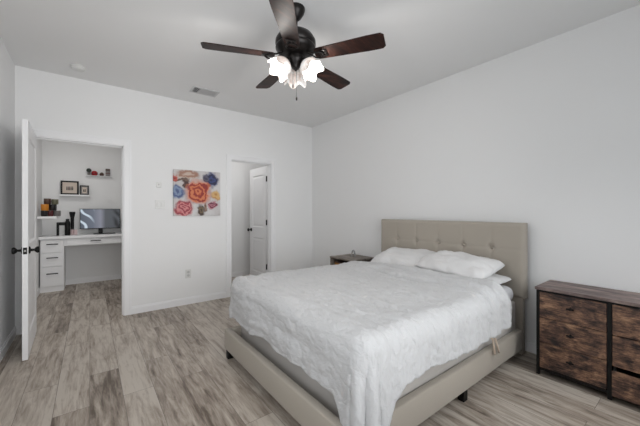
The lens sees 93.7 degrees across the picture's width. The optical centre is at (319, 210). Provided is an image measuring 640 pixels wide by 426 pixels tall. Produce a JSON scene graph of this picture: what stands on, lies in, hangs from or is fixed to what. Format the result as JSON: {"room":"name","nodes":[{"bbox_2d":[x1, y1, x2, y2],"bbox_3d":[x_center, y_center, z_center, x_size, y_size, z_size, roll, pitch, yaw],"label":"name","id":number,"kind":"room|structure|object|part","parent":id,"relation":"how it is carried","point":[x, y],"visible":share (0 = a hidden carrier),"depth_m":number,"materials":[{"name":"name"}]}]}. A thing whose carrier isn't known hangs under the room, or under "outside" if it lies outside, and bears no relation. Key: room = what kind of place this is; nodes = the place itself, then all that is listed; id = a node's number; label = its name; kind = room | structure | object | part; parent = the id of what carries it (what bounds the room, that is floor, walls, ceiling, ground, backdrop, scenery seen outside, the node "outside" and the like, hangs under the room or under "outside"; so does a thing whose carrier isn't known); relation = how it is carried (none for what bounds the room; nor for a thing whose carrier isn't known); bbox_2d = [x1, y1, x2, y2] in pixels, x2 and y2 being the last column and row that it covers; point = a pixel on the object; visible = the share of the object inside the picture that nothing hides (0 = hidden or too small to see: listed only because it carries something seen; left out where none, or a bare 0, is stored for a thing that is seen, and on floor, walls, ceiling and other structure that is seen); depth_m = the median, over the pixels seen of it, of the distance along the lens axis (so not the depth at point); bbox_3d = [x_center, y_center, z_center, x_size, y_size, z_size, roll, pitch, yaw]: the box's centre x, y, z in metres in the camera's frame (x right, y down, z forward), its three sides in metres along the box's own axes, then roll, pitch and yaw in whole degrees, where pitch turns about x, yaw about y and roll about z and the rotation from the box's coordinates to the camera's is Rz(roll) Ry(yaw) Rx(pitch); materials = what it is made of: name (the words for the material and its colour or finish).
{"room":"bedroom","nodes":[
{"label":"bedroom","id":0,"kind":"room"},
{"bbox_2d":[0,37,41,347],"bbox_3d":[-2.344,-0.111,1.951,0.136,2.741,7.430,0,0,-37],"label":"wall","id":1,"kind":"structure","parent":0,"point":[7,67],"depth_m":2.81,"materials":[{"name":"white paint"}]},
{"bbox_2d":[0,326,16,361],"bbox_3d":[-1.592,1.215,1.094,0.014,0.090,4.913,0,0,-37],"label":"baseboard","id":2,"kind":"structure","parent":1,"relation":"attached to","point":[12,335],"depth_m":2.74,"materials":[{"name":"white wood"}]},
{"bbox_2d":[37,274,121,296],"bbox_3d":[-3.441,1.215,4.366,1.095,0.090,2.263,0,0,-37],"label":"baseboard","id":3,"kind":"structure","parent":1,"relation":"attached to","point":[116,276],"depth_m":5.31,"materials":[{"name":"white wood"}]},
{"bbox_2d":[37,216,57,218],"bbox_3d":[-4.200,0.099,4.636,0.219,0.033,0.330,0,0,-37],"label":"wall shelf","id":4,"kind":"object","parent":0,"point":[38,217],"visible":1,"depth_m":4.51,"materials":[{"name":"white wood"}]},
{"bbox_2d":[41,211,47,215],"bbox_3d":[-4.160,0.038,4.532,0.084,0.088,0.100,0,0,-27],"label":"mug","id":5,"kind":"object","parent":4,"relation":"on","point":[43,213],"visible":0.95,"depth_m":4.50,"materials":[{"name":"black ceramic"}]},
{"bbox_2d":[41,204,48,210],"bbox_3d":[-4.167,-0.054,4.532,0.106,0.095,0.092,0,0,-20],"label":"mug","id":6,"kind":"object","parent":5,"relation":"on","point":[44,207],"visible":1,"depth_m":4.50,"materials":[{"name":"orange ceramic"}]},
{"bbox_2d":[44,198,50,203],"bbox_3d":[-4.154,-0.146,4.573,0.100,0.088,0.084,0,0,43],"label":"mug","id":7,"kind":"object","parent":6,"relation":"on","point":[46,200],"visible":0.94,"depth_m":4.55,"materials":[{"name":"brown ceramic"}]},
{"bbox_2d":[48,211,53,215],"bbox_3d":[-4.158,0.038,4.614,0.084,0.088,0.100,0,0,-24],"label":"mug","id":8,"kind":"object","parent":4,"relation":"on","point":[50,213],"visible":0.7,"depth_m":4.60,"materials":[{"name":"red ceramic"}]},
{"bbox_2d":[49,204,56,210],"bbox_3d":[-4.136,-0.054,4.640,0.096,0.095,0.109,0,0,-33],"label":"mug","id":9,"kind":"object","parent":8,"relation":"on","point":[52,207],"visible":0.96,"depth_m":4.61,"materials":[{"name":"black ceramic"}]},
{"bbox_2d":[51,199,58,203],"bbox_3d":[-4.114,-0.142,4.667,0.100,0.080,0.084,0,0,-15],"label":"mug","id":10,"kind":"object","parent":9,"relation":"on","point":[53,201],"visible":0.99,"depth_m":4.63,"materials":[{"name":"green ceramic"}]},
{"bbox_2d":[54,211,60,215],"bbox_3d":[-4.115,0.038,4.701,0.104,0.088,0.090,0,0,6],"label":"mug","id":11,"kind":"object","parent":4,"relation":"on","point":[56,213],"visible":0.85,"depth_m":4.67,"materials":[{"name":"grey ceramic"}]},
{"bbox_2d":[42,140,121,279],"bbox_3d":[-4.167,-0.111,5.311,1.335,2.741,0.120,0,0,-37],"label":"wall","id":12,"kind":"structure","parent":0,"point":[64,161],"depth_m":5.26,"materials":[{"name":"white paint"}]},
{"bbox_2d":[59,194,89,196],"bbox_3d":[-4.194,-0.265,5.138,0.400,0.026,0.119,0,0,-37],"label":"shelf","id":13,"kind":"object","parent":12,"relation":"attached to","point":[59,194],"visible":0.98,"depth_m":5.09,"materials":[{"name":"white wood"}]},
{"bbox_2d":[61,180,78,194],"bbox_3d":[-4.247,-0.395,5.092,0.238,0.232,0.018,0,0,-37],"label":"photo frame","id":14,"kind":"object","parent":13,"relation":"on","point":[67,187],"visible":1,"depth_m":5.09,"materials":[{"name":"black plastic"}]},
{"bbox_2d":[65,184,74,191],"bbox_3d":[-4.245,-0.395,5.090,0.132,0.126,0.001,0,0,-37],"label":"photo","id":15,"kind":"object","parent":14,"relation":"attached to","point":[68,187],"depth_m":5.09,"materials":[{"name":"beige paper"}]},
{"bbox_2d":[80,185,88,194],"bbox_3d":[-4.091,-0.361,5.211,0.123,0.165,0.018,0,0,-37],"label":"photo frame","id":16,"kind":"object","parent":13,"relation":"on","point":[84,190],"visible":0.99,"depth_m":5.21,"materials":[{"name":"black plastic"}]},
{"bbox_2d":[82,187,86,192],"bbox_3d":[-4.090,-0.361,5.209,0.061,0.103,0.001,0,0,-37],"label":"photo","id":17,"kind":"object","parent":16,"relation":"attached to","point":[84,189],"depth_m":5.21,"materials":[{"name":"white paper"}]},
{"bbox_3d":[-3.938,-0.621,5.354,0.380,0.008,0.089,0,0,-38],"label":"shelf","id":18,"kind":"object","parent":12,"relation":"attached to","visible":0},
{"bbox_2d":[105,169,109,175],"bbox_3d":[-3.841,-0.693,5.429,0.067,0.135,0.053,0,0,-37],"label":"canister","id":19,"kind":"object","parent":18,"relation":"on","point":[107,173],"visible":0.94,"depth_m":5.41,"materials":[{"name":"grey ceramic"}]},
{"bbox_2d":[15,65,311,325],"bbox_3d":[-1.657,-0.111,4.233,3.973,2.741,0.120,0,0,-37],"label":"wall","id":20,"kind":"structure","parent":0,"point":[166,134],"depth_m":3.94,"materials":[{"name":"white paint"}]},
{"bbox_2d":[11,119,39,360],"bbox_3d":[-2.728,0.241,2.825,0.176,2.022,0.816,0,0,-40],"label":"door","id":21,"kind":"structure","parent":20,"relation":"in","point":[29,249],"depth_m":2.55,"materials":[{"name":"white paint"}]},
{"bbox_3d":[-2.555,0.335,2.532,0.070,0.064,0.064,0,0,-40],"label":"knob","id":22,"kind":"part","parent":21,"relation":"part of","materials":[{"name":"black metal"}]},
{"bbox_3d":[-2.723,0.241,2.818,0.036,2.022,0.785,0,0,-40],"label":"panel","id":23,"kind":"part","parent":21,"relation":"part of","materials":[{"name":"white paint"}]},
{"bbox_3d":[-2.473,0.335,2.599,0.070,0.064,0.064,0,0,-39],"label":"knob","id":24,"kind":"part","parent":21,"relation":"part of","materials":[{"name":"black metal"}]},
{"bbox_2d":[20,127,131,334],"bbox_3d":[-2.722,0.200,3.416,0.967,2.121,0.158,0,0,-37],"label":"door frame","id":25,"kind":"structure","parent":20,"relation":"attached to","point":[41,134],"depth_m":3.61,"materials":[{"name":"white wood"}]},
{"bbox_2d":[16,291,225,334],"bbox_3d":[-1.622,1.215,4.176,3.719,0.090,0.014,0,0,-37],"label":"baseboard","id":26,"kind":"structure","parent":20,"relation":"attached to","point":[196,299],"depth_m":3.95,"materials":[{"name":"white wood"}]},
{"bbox_2d":[155,200,164,208],"bbox_3d":[-2.051,-0.085,3.848,0.114,0.116,0.011,0,0,-37],"label":"light switch","id":27,"kind":"object","parent":20,"relation":"attached to","point":[159,204],"visible":1,"depth_m":3.85,"materials":[{"name":"white plastic"}]},
{"bbox_2d":[185,269,190,277],"bbox_3d":[-1.780,0.848,4.056,0.072,0.116,0.009,0,0,-37],"label":"wall outlet","id":28,"kind":"object","parent":20,"relation":"attached to","point":[188,271],"visible":1,"depth_m":4.05,"materials":[{"name":"white plastic"}]},
{"bbox_2d":[173,169,219,215],"bbox_3d":[-1.681,-0.242,4.119,0.615,0.615,0.030,0,0,-37],"label":"picture","id":29,"kind":"object","parent":20,"relation":"attached to","point":[195,193],"visible":1,"depth_m":4.10},
{"bbox_2d":[226,154,275,297],"bbox_3d":[-1.085,0.212,4.672,0.815,2.096,0.158,0,0,-37],"label":"door frame","id":30,"kind":"structure","parent":20,"relation":"attached to","point":[271,163],"depth_m":4.72,"materials":[{"name":"white wood"}]},
{"bbox_2d":[247,166,266,275],"bbox_3d":[-1.060,0.254,5.212,0.176,1.997,0.686,0,0,-37],"label":"door","id":31,"kind":"structure","parent":20,"relation":"in","point":[258,176],"depth_m":5.19,"materials":[{"name":"white paint"}]},
{"bbox_2d":[232,162,266,271],"bbox_3d":[-1.742,-0.111,5.760,1.650,2.741,0.120,0,0,-37],"label":"wall","id":32,"kind":"structure","parent":0,"point":[240,171],"depth_m":5.85,"materials":[{"name":"white paint"}]},
{"bbox_2d":[232,270,249,276],"bbox_3d":[-1.701,1.215,5.707,1.650,0.090,0.014,0,0,-37],"label":"baseboard","id":33,"kind":"structure","parent":32,"relation":"attached to","point":[247,272],"depth_m":5.83,"materials":[{"name":"white wood"}]},
{"bbox_2d":[0,0,639,126],"bbox_3d":[-0.816,-1.531,3.137,4.333,0.100,7.810,0,0,-37],"label":"ceiling","id":34,"kind":"structure","parent":0,"point":[154,47],"depth_m":2.61,"materials":[{"name":"white paint"}]},
{"bbox_2d":[70,64,85,71],"bbox_3d":[-2.484,-1.462,3.079,0.132,0.038,0.132,0,0,-37],"label":"smoke detector","id":35,"kind":"object","parent":34,"relation":"attached to","point":[76,67],"visible":1,"depth_m":3.05,"materials":[{"name":"white plastic"}]},
{"bbox_2d":[189,86,219,96],"bbox_3d":[-1.429,-1.475,3.719,0.310,0.012,0.200,0,0,-37],"label":"ceiling vent","id":36,"kind":"object","parent":34,"relation":"in","point":[194,89],"visible":1,"depth_m":3.70,"materials":[{"name":"white metal"}]},
{"bbox_2d":[201,0,385,100],"bbox_3d":[-0.191,-1.143,2.231,1.253,0.677,1.222,0,0,-37],"label":"ceiling fan","id":37,"kind":"object","parent":34,"relation":"hanging from","point":[295,46],"visible":1,"depth_m":2.10,"materials":[{"name":"brown wood"}]},
{"bbox_3d":[-0.563,-1.120,2.091,0.493,0.035,0.135,0,0,-15],"label":"blade","id":38,"kind":"part","parent":37,"relation":"part of","materials":[{"name":"brown wood"}]},
{"bbox_3d":[-0.396,-1.120,2.529,0.135,0.035,0.493,0,0,-33],"label":"blade","id":39,"kind":"part","parent":37,"relation":"part of","materials":[{"name":"brown wood"}]},
{"bbox_3d":[-0.336,-1.128,2.152,0.163,0.054,0.092,0,0,-15],"label":"blade arm","id":40,"kind":"part","parent":37,"relation":"part of","materials":[{"name":"brown metal"}]},
{"bbox_3d":[-0.291,-1.013,2.127,0.170,0.161,0.175,0,0,-38],"label":"lamp shade","id":41,"kind":"part","parent":37,"relation":"part of","materials":[{"name":"white glass"}]},
{"bbox_3d":[-0.262,-1.043,2.142,0.067,0.071,0.048,0,0,-38],"label":"bulb","id":42,"kind":"part","parent":37,"relation":"part of","materials":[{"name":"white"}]},
{"bbox_3d":[-0.198,-1.120,1.797,0.135,0.035,0.493,0,0,3],"label":"blade","id":43,"kind":"part","parent":37,"relation":"part of","materials":[{"name":"brown wood"}]},
{"bbox_3d":[-0.186,-1.128,2.032,0.092,0.054,0.163,0,0,3],"label":"blade arm","id":44,"kind":"part","parent":37,"relation":"part of","materials":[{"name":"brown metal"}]},
{"bbox_3d":[-0.185,-1.010,2.330,0.173,0.166,0.170,0,0,-38],"label":"lamp shade","id":45,"kind":"part","parent":37,"relation":"part of","materials":[{"name":"white glass"}]},
{"bbox_3d":[-0.170,-0.950,2.177,0.012,0.300,0.011,0,0,-38],"label":"pull chain","id":46,"kind":"part","parent":37,"relation":"part of","materials":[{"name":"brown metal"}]},
{"bbox_3d":[-0.052,-1.010,2.144,0.171,0.167,0.172,0,0,-38],"label":"lamp shade","id":47,"kind":"part","parent":37,"relation":"part of","materials":[{"name":"white glass"}]},
{"bbox_3d":[-0.025,-1.128,2.137,0.163,0.054,0.092,0,0,21],"label":"blade arm","id":48,"kind":"part","parent":37,"relation":"part of","materials":[{"name":"brown metal"}]},
{"bbox_3d":[0.072,-1.120,2.506,0.135,0.035,0.493,0,0,39],"label":"blade","id":49,"kind":"part","parent":37,"relation":"part of","materials":[{"name":"brown wood"}]},
{"bbox_3d":[0.194,-1.120,2.053,0.493,0.035,0.135,0,0,21],"label":"blade","id":50,"kind":"part","parent":37,"relation":"part of","materials":[{"name":"brown wood"}]},
{"bbox_2d":[0,275,639,425],"bbox_3d":[-0.816,1.300,3.137,4.333,0.080,7.810,0,0,-37],"label":"floor","id":51,"kind":"structure","parent":0,"point":[89,363],"depth_m":2.19,"materials":[{"name":"grey wood"}]},
{"bbox_2d":[40,239,65,292],"bbox_3d":[-4.290,0.849,4.827,0.280,0.822,0.468,0,0,-37],"label":"base cabinet","id":52,"kind":"object","parent":51,"relation":"on","point":[52,251],"visible":0.98,"depth_m":4.67,"materials":[{"name":"white paint"}]},
{"bbox_3d":[-4.169,1.022,4.672,0.257,0.301,0.020,0,0,-38],"label":"drawer","id":53,"kind":"part","parent":52,"relation":"part of","materials":[{"name":"white paint"}]},
{"bbox_3d":[-4.169,0.759,4.672,0.257,0.205,0.020,0,0,-38],"label":"drawer","id":54,"kind":"part","parent":52,"relation":"part of","materials":[{"name":"white paint"}]},
{"bbox_3d":[-4.169,0.548,4.672,0.257,0.200,0.020,0,0,-38],"label":"drawer","id":55,"kind":"part","parent":52,"relation":"part of","materials":[{"name":"white paint"}]},
{"bbox_2d":[38,232,121,245],"bbox_3d":[-3.982,0.479,5.071,1.093,0.162,0.484,0,0,-37],"label":"countertop","id":56,"kind":"structure","parent":52,"relation":"on","point":[79,239],"depth_m":4.93,"materials":[{"name":"white paint"}]},
{"bbox_2d":[56,222,64,235],"bbox_3d":[-4.205,0.290,4.866,0.102,0.215,0.060,0,0,-37],"label":"stand","id":57,"kind":"object","parent":56,"relation":"on","point":[57,223],"visible":1,"depth_m":4.83,"materials":[{"name":"black plastic"}]},
{"bbox_2d":[65,219,69,234],"bbox_3d":[-4.138,0.263,4.917,0.072,0.270,0.072,0,0,-37],"label":"bottle","id":58,"kind":"object","parent":56,"relation":"on","point":[67,222],"visible":0.96,"depth_m":4.89,"materials":[{"name":"black plastic"}]},
{"bbox_2d":[69,212,74,234],"bbox_3d":[-4.141,0.205,5.016,0.082,0.385,0.082,0,0,-37],"label":"tumbler","id":59,"kind":"object","parent":56,"relation":"on","point":[72,214],"visible":1,"depth_m":5.00,"materials":[{"name":"black plastic"}]},
{"bbox_3d":[-3.746,0.496,4.997,0.720,0.103,0.018,0,0,-38],"label":"drawer","id":60,"kind":"part","parent":56,"relation":"part of","materials":[{"name":"white paint"}]},
{"bbox_2d":[80,209,119,233],"bbox_3d":[-3.823,0.180,5.228,0.568,0.436,0.140,0,0,-37],"label":"monitor","id":61,"kind":"object","parent":56,"relation":"on","point":[99,219],"visible":1,"depth_m":5.21,"materials":[{"name":"black plastic"}]},
{"bbox_2d":[330,254,373,264],"bbox_3d":[0.434,0.949,4.174,0.439,0.622,0.465,0,0,-37],"label":"nightstand","id":62,"kind":"object","parent":51,"relation":"on","point":[346,257],"visible":0.19,"depth_m":4.12,"materials":[{"name":"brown wood"}]},
{"bbox_3d":[0.310,0.960,4.356,0.405,0.600,0.018,0,0,-38],"label":"panel","id":63,"kind":"part","parent":62,"relation":"part of","materials":[{"name":"brown wood"}]},
{"bbox_2d":[335,260,346,264],"bbox_3d":[0.292,0.758,4.220,0.126,0.105,0.126,0,0,-37],"label":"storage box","id":64,"kind":"object","parent":62,"relation":"on","point":[339,261],"visible":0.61,"depth_m":4.20,"materials":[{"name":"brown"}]},
{"bbox_2d":[225,219,527,425],"bbox_3d":[0.489,0.682,2.636,2.145,1.155,1.628,0,0,-37],"label":"frame","id":65,"kind":"object","parent":51,"relation":"on","point":[505,242],"visible":0.59,"depth_m":2.41,"materials":[{"name":"beige fabric"}]},
{"bbox_3d":[-0.773,1.223,2.577,0.050,0.074,0.044,0,0,-38],"label":"leg","id":66,"kind":"part","parent":65,"relation":"part of","materials":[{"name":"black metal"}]},
{"bbox_3d":[0.006,1.100,3.200,1.954,0.170,0.050,0,0,-38],"label":"rail","id":67,"kind":"part","parent":65,"relation":"part of","materials":[{"name":"beige fabric"}]},
{"bbox_3d":[-0.326,1.100,1.981,0.055,0.170,1.580,0,0,-38],"label":"foot rail","id":68,"kind":"part","parent":65,"relation":"part of","materials":[{"name":"beige fabric"}]},
{"bbox_2d":[241,301,514,418],"bbox_3d":[0.509,0.962,2.622,1.910,0.353,1.470,0,0,-37],"label":"box spring","id":69,"kind":"object","parent":65,"relation":"on","point":[296,373],"visible":0.14,"depth_m":1.92,"materials":[{"name":"grey fabric"}]},
{"bbox_2d":[491,285,512,354],"bbox_3d":[0.501,0.853,2.583,1.870,0.414,1.571,0,0,-37],"label":"mattress","id":70,"kind":"object","parent":69,"relation":"on","point":[508,290],"visible":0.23,"depth_m":2.49,"materials":[{"name":"white fabric"}]},
{"bbox_2d":[229,261,511,425],"bbox_3d":[0.290,0.952,2.437,1.618,0.853,1.774,0,0,-37],"label":"comforter","id":71,"kind":"object","parent":70,"relation":"on","point":[364,331],"visible":1,"depth_m":1.80,"materials":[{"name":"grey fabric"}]},
{"bbox_2d":[371,247,434,267],"bbox_3d":[0.941,0.526,3.300,0.451,0.226,0.729,0,0,-40],"label":"pillow","id":72,"kind":"object","parent":70,"relation":"on","point":[393,255],"visible":0.6,"depth_m":3.22,"materials":[{"name":"white fabric"}]},
{"bbox_2d":[485,273,511,283],"bbox_3d":[1.345,0.590,2.797,0.400,0.106,0.689,0,0,-35],"label":"pillow","id":73,"kind":"object","parent":70,"relation":"on","point":[500,279],"visible":0.09,"depth_m":2.56,"materials":[{"name":"white fabric"}]},
{"bbox_2d":[415,250,504,278],"bbox_3d":[1.277,0.486,2.795,0.441,0.191,0.689,0,0,-34],"label":"pillow","id":74,"kind":"object","parent":73,"relation":"on","point":[459,263],"visible":0.92,"depth_m":2.64,"materials":[{"name":"white fabric"}]},
{"bbox_3d":[1.306,0.438,3.266,0.082,0.665,1.623,0,0,-38],"label":"headboard","id":75,"kind":"part","parent":65,"relation":"part of","materials":[{"name":"beige fabric"}]},
{"bbox_3d":[0.938,1.100,1.986,1.954,0.170,0.050,0,0,-38],"label":"rail","id":76,"kind":"part","parent":65,"relation":"part of","materials":[{"name":"beige fabric"}]},
{"bbox_3d":[0.952,1.223,2.004,0.050,0.074,0.044,0,0,-38],"label":"leg","id":77,"kind":"part","parent":65,"relation":"part of","materials":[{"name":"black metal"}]},
{"bbox_3d":[1.761,1.010,2.675,0.060,0.500,0.100,0,0,-38],"label":"headboard post","id":78,"kind":"part","parent":65,"relation":"part of","materials":[{"name":"beige fabric"}]},
{"bbox_2d":[535,280,639,405],"bbox_3d":[2.049,0.922,2.107,0.404,0.676,0.820,0,0,-37],"label":"dresser","id":79,"kind":"object","parent":51,"relation":"on","point":[577,325],"visible":1,"depth_m":2.09,"materials":[{"name":"brown wood"}]},
{"bbox_3d":[1.813,1.103,2.167,0.018,0.191,0.378,0,0,-38],"label":"drawer","id":80,"kind":"part","parent":79,"relation":"part of","materials":[{"name":"brown wood"}]},
{"bbox_3d":[1.813,0.910,2.167,0.018,0.186,0.378,0,0,-38],"label":"drawer","id":81,"kind":"part","parent":79,"relation":"part of","materials":[{"name":"brown wood"}]},
{"bbox_3d":[1.813,0.718,2.167,0.018,0.191,0.378,0,0,-38],"label":"drawer","id":82,"kind":"part","parent":79,"relation":"part of","materials":[{"name":"brown wood"}]},
{"bbox_3d":[2.040,1.137,1.844,0.018,0.165,0.355,0,0,-38],"label":"drawer","id":83,"kind":"part","parent":79,"relation":"part of","materials":[{"name":"brown wood"}]},
{"bbox_3d":[2.053,0.927,1.854,0.018,0.202,0.355,0,0,-38],"label":"drawer","id":84,"kind":"part","parent":79,"relation":"part of","materials":[{"name":"brown wood"}]},
{"bbox_3d":[2.053,0.721,1.854,0.018,0.198,0.355,0,0,-38],"label":"drawer","id":85,"kind":"part","parent":79,"relation":"part of","materials":[{"name":"brown wood"}]},
{"bbox_2d":[312,5,639,342],"bbox_3d":[1.444,-0.111,3.356,0.120,2.741,5.047,0,0,-37],"label":"wall","id":86,"kind":"structure","parent":0,"point":[544,135],"depth_m":2.75,"materials":[{"name":"white paint"}]},
{"bbox_2d":[525,340,616,370],"bbox_3d":[1.359,1.215,3.357,0.014,0.090,4.913,0,0,-37],"label":"baseboard","id":87,"kind":"structure","parent":86,"relation":"attached to","point":[529,346],"depth_m":2.67,"materials":[{"name":"white wood"}]}
]}

